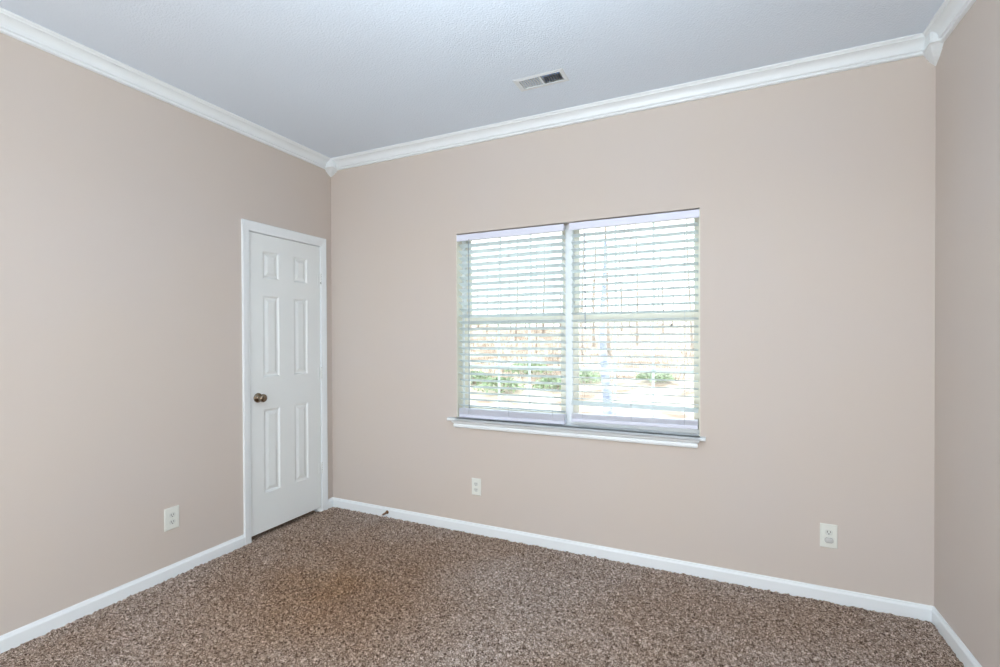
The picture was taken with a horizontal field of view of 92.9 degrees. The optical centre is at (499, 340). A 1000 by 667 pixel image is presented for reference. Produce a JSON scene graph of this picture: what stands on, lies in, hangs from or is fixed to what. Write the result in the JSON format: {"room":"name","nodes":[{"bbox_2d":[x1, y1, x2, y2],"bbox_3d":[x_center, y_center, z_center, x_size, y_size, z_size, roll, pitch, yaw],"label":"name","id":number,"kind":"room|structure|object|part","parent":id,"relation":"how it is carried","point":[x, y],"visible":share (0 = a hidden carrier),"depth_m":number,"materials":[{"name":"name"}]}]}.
{"room":"empty bedroom","nodes":[
{"label":"empty bedroom","id":0,"kind":"room"},
{"bbox_2d":[0,33,332,635],"bbox_3d":[-2.493,-0.005,2.081,0.650,2.790,4.120,0,0,25],"label":"wall","id":1,"kind":"structure","parent":0,"point":[123,207],"depth_m":2.43,"materials":[{"name":"beige paint"}]},
{"bbox_2d":[0,7,329,168],"bbox_3d":[-2.177,-1.362,1.911,0.068,0.075,4.100,0,0,25],"label":"trim","id":2,"kind":"structure","parent":1,"relation":"attached to","point":[15,26],"depth_m":2.51,"materials":[{"name":"white paint"}]},
{"bbox_2d":[0,497,332,653],"bbox_3d":[-2.191,1.316,1.943,0.013,0.088,4.100,0,0,25],"label":"baseboard","id":3,"kind":"structure","parent":1,"relation":"attached to","point":[12,639],"depth_m":2.41,"materials":[{"name":"white paint"}]},
{"bbox_2d":[164,505,178,531],"bbox_3d":[-1.851,1.004,2.684,0.009,0.124,0.080,0,0,25],"label":"wall outlet","id":4,"kind":"object","parent":1,"relation":"attached to","point":[171,515],"visible":1,"depth_m":2.68,"materials":[{"name":"white plastic"}]},
{"bbox_2d":[241,219,327,544],"bbox_3d":[-1.581,0.278,3.439,0.166,2.137,0.720,0,0,25],"label":"trim","id":5,"kind":"structure","parent":1,"relation":"attached to","point":[247,226],"depth_m":3.12,"materials":[{"name":"white paint"}]},
{"bbox_2d":[249,232,322,535],"bbox_3d":[-1.507,0.288,3.407,0.100,2.018,0.615,0,0,25],"label":"door","id":6,"kind":"structure","parent":1,"relation":"in","point":[284,275],"depth_m":3.37,"materials":[{"name":"white paint"}]},
{"bbox_3d":[-1.594,0.384,3.176,0.066,0.065,0.065,0,0,25],"label":"knob","id":7,"kind":"part","parent":6,"relation":"part of","materials":[{"name":"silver metal"}]},
{"bbox_2d":[0,0,943,157],"bbox_3d":[-0.515,-1.460,1.142,4.029,0.120,4.400,0,0,25],"label":"ceiling","id":8,"kind":"structure","parent":0,"point":[332,78],"depth_m":2.28,"materials":[{"name":"white paint"}]},
{"bbox_2d":[512,68,568,91],"bbox_3d":[0.222,-1.429,2.584,0.282,0.040,0.132,0,0,25],"label":"ceiling vent","id":9,"kind":"object","parent":8,"relation":"in","point":[520,83],"visible":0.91,"depth_m":2.59,"materials":[{"name":"white metal"}]},
{"bbox_2d":[0,507,963,666],"bbox_3d":[-0.831,1.343,1.232,4.379,0.030,4.250,0,0,25],"label":"floor","id":10,"kind":"structure","parent":0,"point":[334,586],"depth_m":2.29,"materials":[{"name":"brown carpet"}]},
{"bbox_2d":[331,56,935,605],"bbox_3d":[0.382,-0.024,3.083,4.029,2.790,0.150,0,0,25],"label":"wall","id":11,"kind":"structure","parent":0,"point":[814,197],"depth_m":2.60,"materials":[{"name":"beige paint"}]},
{"bbox_2d":[325,158,336,176],"bbox_3d":[-1.325,-1.358,3.734,0.085,0.118,0.076,0,0,25],"label":"trim","id":12,"kind":"structure","parent":11,"relation":"attached to","point":[331,168],"depth_m":3.71,"materials":[{"name":"white paint"}]},
{"bbox_2d":[472,478,480,495],"bbox_3d":[-0.163,1.002,3.256,0.070,0.115,0.009,0,0,25],"label":"wall outlet","id":13,"kind":"object","parent":11,"relation":"attached to","point":[476,483],"visible":1,"depth_m":3.25,"materials":[{"name":"white plastic"}]},
{"bbox_2d":[462,225,568,423],"bbox_3d":[0.101,-0.103,3.253,0.787,1.278,0.070,0,0,25],"label":"window","id":14,"kind":"structure","parent":11,"relation":"in","point":[565,233],"depth_m":3.20,"materials":[{"name":"white paint"}]},
{"bbox_2d":[456,224,565,423],"bbox_3d":[0.063,-0.099,3.173,0.772,1.267,0.075,0,0,25],"label":"window blind","id":15,"kind":"object","parent":14,"relation":"attached to","point":[524,416],"visible":1,"depth_m":3.16,"materials":[{"name":"white plastic"}]},
{"bbox_3d":[-0.211,-0.087,3.310,0.001,1.197,0.055,0,0,25],"label":"ladder cord","id":16,"kind":"part","parent":15,"relation":"part of","materials":[{"name":"white fabric"}]},
{"bbox_3d":[0.067,-0.088,3.182,0.001,1.197,0.055,0,0,25],"label":"ladder cord","id":17,"kind":"part","parent":15,"relation":"part of","materials":[{"name":"white fabric"}]},
{"bbox_3d":[0.069,0.521,3.187,0.760,0.026,0.051,0,0,25],"label":"rail","id":18,"kind":"part","parent":15,"relation":"part of","materials":[{"name":"white plastic"}]},
{"bbox_3d":[0.344,-0.088,3.054,0.001,1.197,0.055,0,0,25],"label":"ladder cord","id":19,"kind":"part","parent":15,"relation":"part of","materials":[{"name":"white fabric"}]},
{"bbox_3d":[0.093,0.174,3.241,0.746,0.680,0.024,0,0,25],"label":"sash","id":20,"kind":"part","parent":14,"relation":"part of","materials":[{"name":"beige plastic"}]},
{"bbox_2d":[470,324,560,408],"bbox_3d":[0.096,0.179,3.247,0.678,0.580,0.008,0,0,25],"label":"window pane","id":21,"kind":"object","parent":14,"relation":"attached to","point":[529,338],"depth_m":3.28,"materials":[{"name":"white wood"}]},
{"bbox_3d":[0.104,-0.423,3.265,0.746,0.624,0.024,0,0,25],"label":"sash","id":22,"kind":"part","parent":14,"relation":"part of","materials":[{"name":"beige plastic"}]},
{"bbox_2d":[474,235,561,313],"bbox_3d":[0.107,-0.441,3.271,0.678,0.549,0.008,0,0,25],"label":"window pane","id":23,"kind":"object","parent":14,"relation":"attached to","point":[500,239],"depth_m":3.30,"materials":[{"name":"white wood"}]},
{"bbox_2d":[447,417,705,447],"bbox_3d":[0.405,0.547,3.014,1.652,0.020,0.120,0,0,25],"label":"trim","id":24,"kind":"structure","parent":11,"relation":"attached to","point":[572,427],"depth_m":2.90,"materials":[{"name":"white paint"}]},
{"bbox_2d":[456,209,699,435],"bbox_3d":[0.425,-0.100,3.023,1.567,1.274,0.076,0,0,25],"label":"trim","id":25,"kind":"structure","parent":11,"relation":"attached to","point":[458,248],"depth_m":3.33,"materials":[{"name":"white paint"}]},
{"bbox_2d":[332,33,925,170],"bbox_3d":[0.331,-1.380,2.973,3.729,0.075,0.068,0,0,25],"label":"trim","id":26,"kind":"structure","parent":11,"relation":"attached to","point":[910,46],"depth_m":2.69,"materials":[{"name":"white paint"}]},
{"bbox_2d":[333,497,932,621],"bbox_3d":[0.352,1.298,3.019,3.729,0.088,0.013,0,0,25],"label":"baseboard","id":27,"kind":"structure","parent":11,"relation":"attached to","point":[923,612],"depth_m":2.72,"materials":[{"name":"white paint"}]},
{"bbox_2d":[569,218,698,433],"bbox_3d":[0.812,-0.103,2.925,0.780,1.278,0.070,0,0,25],"label":"window","id":28,"kind":"structure","parent":11,"relation":"in","point":[572,408],"depth_m":2.96,"materials":[{"name":"white paint"}]},
{"bbox_2d":[569,209,698,428],"bbox_3d":[0.788,-0.112,2.846,0.749,1.242,0.089,0,0,25],"label":"window blind","id":29,"kind":"object","parent":28,"relation":"attached to","point":[683,423],"visible":1,"depth_m":2.83,"materials":[{"name":"white plastic"}]},
{"bbox_3d":[0.520,-0.101,2.973,0.001,1.170,0.055,0,0,25],"label":"ladder cord","id":30,"kind":"part","parent":29,"relation":"part of","materials":[{"name":"white fabric"}]},
{"bbox_3d":[0.789,-0.102,2.849,0.001,1.170,0.055,0,0,25],"label":"ladder cord","id":31,"kind":"part","parent":29,"relation":"part of","materials":[{"name":"white fabric"}]},
{"bbox_3d":[0.791,0.494,2.853,0.737,0.031,0.051,0,0,25],"label":"rail","id":32,"kind":"part","parent":29,"relation":"part of","materials":[{"name":"white plastic"}]},
{"bbox_3d":[1.058,-0.102,2.724,0.001,1.170,0.055,0,0,25],"label":"ladder cord","id":33,"kind":"part","parent":29,"relation":"part of","materials":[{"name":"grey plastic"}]},
{"bbox_3d":[0.816,0.174,2.907,0.752,0.680,0.024,0,0,25],"label":"sash","id":34,"kind":"part","parent":28,"relation":"part of","materials":[{"name":"beige plastic"}]},
{"bbox_3d":[0.828,-0.423,2.931,0.752,0.624,0.024,0,0,25],"label":"sash","id":35,"kind":"part","parent":28,"relation":"part of","materials":[{"name":"beige plastic"}]},
{"bbox_2d":[579,322,693,416],"bbox_3d":[0.819,0.179,2.913,0.684,0.580,0.008,0,0,25],"label":"window pane","id":36,"kind":"object","parent":28,"relation":"attached to","point":[581,368],"depth_m":2.93,"materials":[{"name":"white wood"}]},
{"bbox_2d":[580,222,693,310],"bbox_3d":[0.830,-0.441,2.937,0.684,0.549,0.008,0,0,25],"label":"window pane","id":37,"kind":"object","parent":28,"relation":"attached to","point":[653,223],"depth_m":2.92,"materials":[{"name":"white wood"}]},
{"bbox_2d":[820,523,836,548],"bbox_3d":[1.665,0.992,2.406,0.074,0.120,0.020,0,0,25],"label":"wall outlet","id":38,"kind":"object","parent":11,"relation":"attached to","point":[826,530],"depth_m":2.41,"materials":[{"name":"white plastic"}]},
{"bbox_2d":[825,529,832,534],"bbox_3d":[1.666,0.972,2.408,0.034,0.027,0.003,0,0,25],"label":"socket","id":39,"kind":"object","parent":38,"relation":"attached to","point":[827,531],"depth_m":2.41,"materials":[{"name":"grey plastic"}]},
{"bbox_3d":[1.663,1.011,2.402,0.037,0.025,0.012,0,0,25],"label":"plug cap","id":40,"kind":"part","parent":38,"relation":"part of","materials":[{"name":"white plastic"}]},
{"bbox_2d":[934,0,999,666],"bbox_3d":[1.251,-0.006,0.340,0.150,2.790,4.100,0,0,25],"label":"wall","id":41,"kind":"structure","parent":0,"point":[967,167],"depth_m":1.92,"materials":[{"name":"beige paint"}]},
{"bbox_2d":[923,32,943,65],"bbox_3d":[1.992,-1.350,2.186,0.053,0.136,0.104,0,0,25],"label":"trim","id":42,"kind":"structure","parent":41,"relation":"attached to","point":[932,50],"depth_m":2.17,"materials":[{"name":"white paint"}]},
{"bbox_2d":[923,0,975,42],"bbox_3d":[1.147,-1.363,0.375,0.068,0.075,4.100,0,0,25],"label":"trim","id":43,"kind":"structure","parent":41,"relation":"attached to","point":[950,13],"depth_m":2.03,"materials":[{"name":"white paint"}]},
{"bbox_2d":[932,606,981,666],"bbox_3d":[1.182,1.315,0.384,0.013,0.088,4.100,0,0,25],"label":"baseboard","id":44,"kind":"structure","parent":41,"relation":"attached to","point":[962,652],"depth_m":2.03,"materials":[{"name":"white paint"}]},
{"label":"outside","id":45,"kind":"structure","parent":0,"visible":0},
{"bbox_2d":[470,322,693,418],"bbox_3d":[4.556,-0.233,34.448,75.000,4.099,59.400,0,0,25],"label":"outdoor view","id":46,"kind":"structure","parent":45,"point":[679,384],"depth_m":17.22,"materials":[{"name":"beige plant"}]},
{"bbox_2d":[470,255,488,358],"bbox_3d":[-1.029,-2.454,20.829,1.661,7.034,1.754,0,0,25],"label":"bare tree","id":47,"kind":"object","parent":46,"relation":"on","point":[472,255],"visible":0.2,"depth_m":20.66,"materials":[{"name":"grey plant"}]},
{"bbox_2d":[471,370,494,383],"bbox_3d":[-0.856,1.209,15.585,1.439,0.507,1.454,0,0,25],"label":"bush","id":48,"kind":"object","parent":46,"relation":"on","point":[479,371],"visible":0.41,"depth_m":15.37,"materials":[{"name":"green plant"}]},
{"bbox_2d":[475,239,493,333],"bbox_3d":[-0.926,-4.726,31.245,1.709,9.376,2.099,0,0,-25],"label":"bare tree","id":49,"kind":"object","parent":46,"relation":"on","point":[488,239],"visible":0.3,"depth_m":31.33,"materials":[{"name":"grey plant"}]},
{"bbox_2d":[473,376,525,392],"bbox_3d":[0.017,1.292,14.022,1.527,0.517,1.616,0,0,25],"label":"bush","id":50,"kind":"object","parent":46,"relation":"on","point":[516,385],"visible":0.51,"depth_m":13.82,"materials":[{"name":"green plant"}]},
{"bbox_2d":[495,238,508,313],"bbox_3d":[-0.251,-5.278,42.377,1.866,8.521,1.971,0,0,25],"label":"bare tree","id":51,"kind":"object","parent":46,"relation":"on","point":[498,238],"visible":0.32,"depth_m":42.52,"materials":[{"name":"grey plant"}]},
{"bbox_2d":[502,237,524,331],"bbox_3d":[0.670,-4.470,34.887,2.238,8.172,1.720,-1,1,-40],"label":"bare tree","id":52,"kind":"object","parent":46,"relation":"on","point":[510,237],"visible":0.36,"depth_m":34.80,"materials":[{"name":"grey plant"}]},
{"bbox_2d":[504,236,525,339],"bbox_3d":[0.921,-4.022,26.493,1.854,8.579,2.192,0,1,-30],"label":"bare tree","id":53,"kind":"object","parent":46,"relation":"on","point":[516,304],"visible":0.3,"depth_m":26.31,"materials":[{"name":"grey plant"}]},
{"bbox_2d":[519,249,526,326],"bbox_3d":[2.058,-7.083,40.160,2.168,12.342,1.829,0,0,25],"label":"bare tree","id":54,"kind":"object","parent":46,"relation":"on","point":[526,249],"visible":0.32,"depth_m":40.13,"materials":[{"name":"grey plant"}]},
{"bbox_2d":[504,360,551,373],"bbox_3d":[0.966,0.915,16.251,1.685,0.548,1.646,0,0,25],"label":"bush","id":55,"kind":"object","parent":46,"relation":"on","point":[514,364],"visible":0.34,"depth_m":15.87,"materials":[{"name":"green plant"}]},
{"bbox_2d":[527,234,548,333],"bbox_3d":[2.639,-5.434,30.854,1.930,10.600,1.964,0,1,37],"label":"bare tree","id":56,"kind":"object","parent":46,"relation":"on","point":[544,283],"visible":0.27,"depth_m":30.81,"materials":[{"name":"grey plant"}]},
{"bbox_2d":[528,234,549,352],"bbox_3d":[1.803,-3.653,21.916,1.638,8.790,1.788,0,0,25],"label":"bare tree","id":57,"kind":"object","parent":46,"relation":"on","point":[537,234],"visible":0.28,"depth_m":21.94,"materials":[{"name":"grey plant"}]},
{"bbox_2d":[532,377,560,389],"bbox_3d":[1.652,1.283,14.410,1.401,0.474,1.406,0,0,25],"label":"bush","id":58,"kind":"object","parent":46,"relation":"on","point":[546,379],"visible":0.48,"depth_m":14.15,"materials":[{"name":"green plant"}]},
{"bbox_2d":[550,260,561,325],"bbox_3d":[4.914,-5.790,38.307,2.276,9.999,1.727,0,0,25],"label":"bare tree","id":59,"kind":"object","parent":46,"relation":"on","point":[561,260],"visible":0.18,"depth_m":38.64,"materials":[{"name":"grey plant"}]},
{"bbox_2d":[580,251,588,326],"bbox_3d":[7.362,-5.144,43.752,2.243,8.330,1.577,0,0,25],"label":"bare tree","id":60,"kind":"object","parent":46,"relation":"on","point":[582,251],"visible":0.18,"depth_m":43.59,"materials":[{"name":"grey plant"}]},
{"bbox_2d":[579,371,600,382],"bbox_3d":[2.779,1.164,15.413,1.400,0.472,1.420,0,0,25],"label":"bush","id":61,"kind":"object","parent":46,"relation":"on","point":[581,373],"visible":0.58,"depth_m":15.06,"materials":[{"name":"green plant"}]},
{"bbox_2d":[587,230,597,325],"bbox_3d":[7.853,-6.471,40.283,1.723,11.459,1.722,0,0,25],"label":"bare tree","id":62,"kind":"object","parent":46,"relation":"on","point":[593,230],"visible":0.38,"depth_m":40.25,"materials":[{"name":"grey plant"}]},
{"bbox_2d":[580,229,609,346],"bbox_3d":[4.817,-3.938,24.675,1.680,8.774,1.975,0,1,-30],"label":"bare tree","id":63,"kind":"object","parent":46,"relation":"on","point":[594,280],"visible":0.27,"depth_m":24.88,"materials":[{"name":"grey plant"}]},
{"bbox_2d":[580,230,613,360],"bbox_3d":[3.603,-4.017,19.273,2.150,10.086,1.876,0,0,25],"label":"bare tree","id":64,"kind":"object","parent":46,"relation":"on","point":[582,332],"visible":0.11,"depth_m":19.30,"materials":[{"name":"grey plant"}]},
{"bbox_2d":[599,242,612,414],"bbox_3d":[1.951,0.026,8.585,0.300,3.603,0.278,0,0,25],"label":"bare tree","id":65,"kind":"object","parent":46,"relation":"on","point":[606,410],"visible":0.38,"depth_m":8.53,"materials":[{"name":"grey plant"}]},
{"bbox_2d":[599,228,623,355],"bbox_3d":[5.020,-5.066,21.689,1.895,11.983,1.691,0,1,36],"label":"bare tree","id":66,"kind":"object","parent":46,"relation":"on","point":[604,229],"visible":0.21,"depth_m":21.81,"materials":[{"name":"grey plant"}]},
{"bbox_2d":[610,226,632,330],"bbox_3d":[8.723,-6.448,34.153,2.295,11.740,1.564,0,1,42],"label":"bare tree","id":67,"kind":"object","parent":46,"relation":"on","point":[624,226],"visible":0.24,"depth_m":34.25,"materials":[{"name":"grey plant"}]},
{"bbox_2d":[611,226,633,303],"bbox_3d":[10.924,-6.442,42.194,1.574,10.712,2.128,-1,1,-44],"label":"bare tree","id":68,"kind":"object","parent":46,"relation":"on","point":[619,226],"visible":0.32,"depth_m":42.35,"materials":[{"name":"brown plant"}]},
{"bbox_2d":[620,233,633,325],"bbox_3d":[10.155,-5.694,37.694,1.607,9.364,1.769,0,0,-22],"label":"bare tree","id":69,"kind":"object","parent":46,"relation":"on","point":[627,233],"visible":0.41,"depth_m":37.87,"materials":[{"name":"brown plant"}]},
{"bbox_2d":[621,225,650,345],"bbox_3d":[7.633,-4.902,26.933,1.900,10.846,1.848,0,0,25],"label":"bare tree","id":70,"kind":"object","parent":46,"relation":"on","point":[636,337],"visible":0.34,"depth_m":26.82,"materials":[{"name":"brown plant"}]},
{"bbox_2d":[648,222,662,322],"bbox_3d":[13.446,-7.276,40.794,2.391,12.057,1.904,0,0,25],"label":"bare tree","id":71,"kind":"object","parent":46,"relation":"on","point":[660,222],"visible":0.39,"depth_m":40.87,"materials":[{"name":"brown plant"}]},
{"bbox_2d":[636,371,675,382],"bbox_3d":[4.696,1.085,14.502,1.193,0.434,1.178,0,1,41],"label":"bush","id":72,"kind":"object","parent":46,"relation":"on","point":[669,376],"visible":0.67,"depth_m":14.27,"materials":[{"name":"green plant"}]},
{"bbox_2d":[654,230,668,332],"bbox_3d":[10.541,-3.828,31.316,1.697,7.181,1.698,0,0,25],"label":"bare tree","id":73,"kind":"object","parent":46,"relation":"on","point":[660,239],"visible":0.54,"depth_m":31.07,"materials":[{"name":"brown plant"}]},
{"bbox_2d":[664,231,687,323],"bbox_3d":[12.663,-4.500,34.898,2.082,7.099,2.295,0,1,39],"label":"bare tree","id":74,"kind":"object","parent":46,"relation":"on","point":[674,231],"visible":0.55,"depth_m":34.87,"materials":[{"name":"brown plant"}]},
{"bbox_2d":[670,220,693,351],"bbox_3d":[9.134,-5.135,22.630,1.954,11.601,1.854,0,0,-27],"label":"bare tree","id":75,"kind":"object","parent":46,"relation":"on","point":[689,284],"visible":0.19,"depth_m":22.68,"materials":[{"name":"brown plant"}]},
{"bbox_2d":[680,229,686,309],"bbox_3d":[16.334,-7.012,42.157,1.768,11.296,1.788,0,0,25],"label":"bare tree","id":76,"kind":"object","parent":46,"relation":"on","point":[683,229],"visible":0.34,"depth_m":42.23,"materials":[{"name":"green plant"}]}
]}

